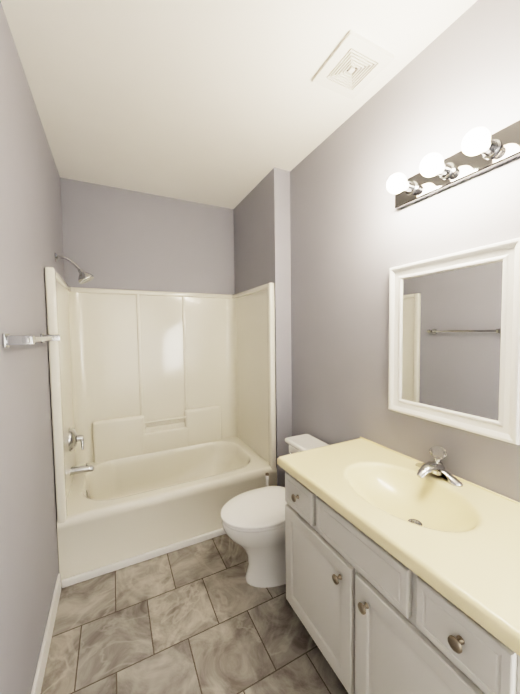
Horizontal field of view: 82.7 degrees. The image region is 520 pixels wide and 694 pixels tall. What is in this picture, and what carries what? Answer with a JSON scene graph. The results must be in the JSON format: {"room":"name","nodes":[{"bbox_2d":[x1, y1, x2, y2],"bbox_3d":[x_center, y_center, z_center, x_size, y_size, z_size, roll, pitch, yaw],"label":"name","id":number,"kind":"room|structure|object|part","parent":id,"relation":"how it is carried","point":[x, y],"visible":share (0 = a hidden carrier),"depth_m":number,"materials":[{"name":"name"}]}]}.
{"room":"bathroom","nodes":[
{"label":"bathroom","id":0,"kind":"room"},
{"bbox_2d":[0,1,64,693],"bbox_3d":[-0.763,0.091,0.693,0.100,2.700,3.960,-2,3,-26],"label":"wall","id":1,"kind":"structure","parent":0,"point":[31,238],"depth_m":1.21,"materials":[{"name":"paint"}]},
{"bbox_2d":[2,333,60,347],"bbox_3d":[-0.955,-0.035,1.274,0.082,0.048,0.650,-2,3,-26],"label":"towel rail","id":2,"kind":"object","parent":1,"relation":"attached to","point":[8,340],"visible":0.98,"depth_m":1.00,"materials":[{"name":"silver metal"}]},
{"bbox_2d":[31,573,60,693],"bbox_3d":[-0.504,1.404,0.401,0.014,0.100,2.900,-2,3,-26],"label":"baseboard","id":3,"kind":"structure","parent":1,"relation":"attached to","point":[41,667],"depth_m":1.34,"materials":[{"name":"white wood"}]},
{"bbox_2d":[60,177,234,294],"bbox_3d":[-0.926,-0.014,2.766,1.460,2.700,0.100,-2,3,-26],"label":"wall","id":4,"kind":"structure","parent":0,"point":[118,238],"depth_m":2.62,"materials":[{"name":"paint"}]},
{"bbox_2d":[41,534,348,693],"bbox_3d":[0.015,1.439,1.142,1.800,0.060,3.960,-2,3,-26],"label":"floor","id":5,"kind":"structure","parent":0,"point":[204,617],"depth_m":1.44,"materials":[{"name":"tile"}]},
{"bbox_2d":[44,253,276,586],"bbox_3d":[-0.712,0.347,2.361,1.456,2.015,0.837,-2,3,-26],"label":"shower","id":6,"kind":"object","parent":5,"relation":"on","point":[163,406],"visible":0.98,"depth_m":2.50,"materials":[{"name":"plastic"}]},
{"bbox_3d":[-1.273,-0.538,2.035,0.224,0.199,0.104,-2,3,-26],"label":"shower head arm","id":7,"kind":"part","parent":6,"relation":"part of"},
{"bbox_2d":[61,528,225,587],"bbox_3d":[-0.501,1.347,2.032,1.446,0.045,0.019,-2,3,-26],"label":"baseboard","id":8,"kind":"structure","parent":6,"relation":"attached to","point":[91,574],"depth_m":1.89,"materials":[{"name":"white wood"}]},
{"bbox_2d":[265,473,268,486],"bbox_3d":[0.056,1.148,2.229,0.096,0.408,0.096,-2,3,-26],"label":"toilet brush","id":9,"kind":"object","parent":5,"relation":"on","point":[267,478],"visible":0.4,"depth_m":2.21,"materials":[{"name":"plastic"}]},
{"bbox_2d":[220,434,328,587],"bbox_3d":[0.117,1.009,1.822,0.738,0.726,0.424,-2,3,-26],"label":"toilet","id":10,"kind":"object","parent":5,"relation":"on","point":[253,523],"visible":0.58,"depth_m":1.70,"materials":[{"name":"ceramic"}]},
{"bbox_3d":[0.008,0.950,1.765,0.496,0.024,0.374,-2,3,-26],"label":"seat lid","id":11,"kind":"part","parent":10,"relation":"part of","materials":[{"name":"plastic"}]},
{"bbox_3d":[0.103,1.176,1.823,0.694,0.393,0.366,-2,3,-26],"label":"bowl","id":12,"kind":"part","parent":10,"relation":"part of","materials":[{"name":"ceramic"}]},
{"bbox_3d":[0.361,0.822,1.935,0.184,0.298,0.394,-2,3,-26],"label":"tank","id":13,"kind":"part","parent":10,"relation":"part of","materials":[{"name":"ceramic"}]},
{"bbox_3d":[0.352,0.655,1.923,0.202,0.035,0.424,-2,3,-26],"label":"tank lid","id":14,"kind":"part","parent":10,"relation":"part of","materials":[{"name":"ceramic"}]},
{"bbox_2d":[277,437,519,693],"bbox_3d":[0.557,0.915,1.165,0.568,0.971,1.000,-2,3,-26],"label":"bathroom vanity","id":15,"kind":"object","parent":5,"relation":"on","point":[402,573],"visible":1,"depth_m":0.98,"materials":[{"name":"paint"}]},
{"bbox_3d":[0.179,0.690,1.359,0.019,0.146,0.223,-2,3,-26],"label":"drawer","id":16,"kind":"part","parent":15,"relation":"part of","materials":[{"name":"paint"}]},
{"bbox_3d":[0.235,1.029,1.274,0.019,0.484,0.453,-2,3,-26],"label":"door","id":17,"kind":"part","parent":15,"relation":"part of","materials":[{"name":"paint"}]},
{"bbox_3d":[0.446,1.048,0.851,0.019,0.484,0.453,-2,3,-26],"label":"door","id":18,"kind":"part","parent":15,"relation":"part of","materials":[{"name":"paint"}]},
{"bbox_2d":[415,446,462,486],"bbox_3d":[0.714,0.485,1.235,0.154,0.125,0.206,-2,3,-26],"label":"faucet","id":19,"kind":"object","parent":15,"relation":"on","point":[434,472],"depth_m":1.22,"materials":[{"name":"silver metal"}]},
{"bbox_3d":[0.493,0.718,0.731,0.019,0.146,0.223,-2,3,-26],"label":"drawer","id":20,"kind":"part","parent":15,"relation":"part of","materials":[{"name":"paint"}]},
{"bbox_2d":[0,0,476,208],"bbox_3d":[-0.021,-1.317,1.000,1.800,0.060,3.960,-2,3,-26],"label":"ceiling","id":21,"kind":"structure","parent":0,"point":[229,104],"depth_m":1.44,"materials":[{"name":"paint"}]},
{"bbox_2d":[312,30,393,99],"bbox_3d":[0.430,-1.304,1.387,0.260,0.016,0.260,-2,3,-26],"label":"ceiling vent","id":22,"kind":"object","parent":21,"relation":"in","point":[355,64],"visible":1,"depth_m":1.36,"materials":[{"name":"white plastic"}]},
{"bbox_2d":[233,167,291,486],"bbox_3d":[0.022,-0.027,2.768,0.240,2.700,0.940,-2,3,-26],"label":"wall","id":23,"kind":"structure","parent":0,"point":[262,239],"depth_m":2.34,"materials":[{"name":"paint"}]},
{"bbox_2d":[290,0,519,501],"bbox_3d":[0.968,0.051,1.029,0.100,2.700,3.020,-2,3,-26],"label":"wall","id":24,"kind":"structure","parent":0,"point":[356,235],"depth_m":1.50,"materials":[{"name":"paint"}]},
{"bbox_2d":[386,120,519,208],"bbox_3d":[0.718,-0.713,1.180,0.158,0.112,0.505,-2,3,-26],"label":"light bar","id":25,"kind":"object","parent":24,"relation":"attached to","point":[483,150],"visible":1,"depth_m":1.14,"materials":[{"name":"silver metal"}]},
{"bbox_2d":[388,237,519,444],"bbox_3d":[0.779,-0.026,1.257,0.027,0.715,0.542,-2,3,-26],"label":"mirror","id":26,"kind":"object","parent":24,"relation":"attached to","point":[454,340],"visible":1,"depth_m":1.20,"materials":[{"name":"white mirror"}]},
{"bbox_3d":[0.788,-0.027,1.261,0.006,0.587,0.414,-2,3,-26],"label":"glass","id":27,"kind":"part","parent":26,"relation":"part of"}
]}

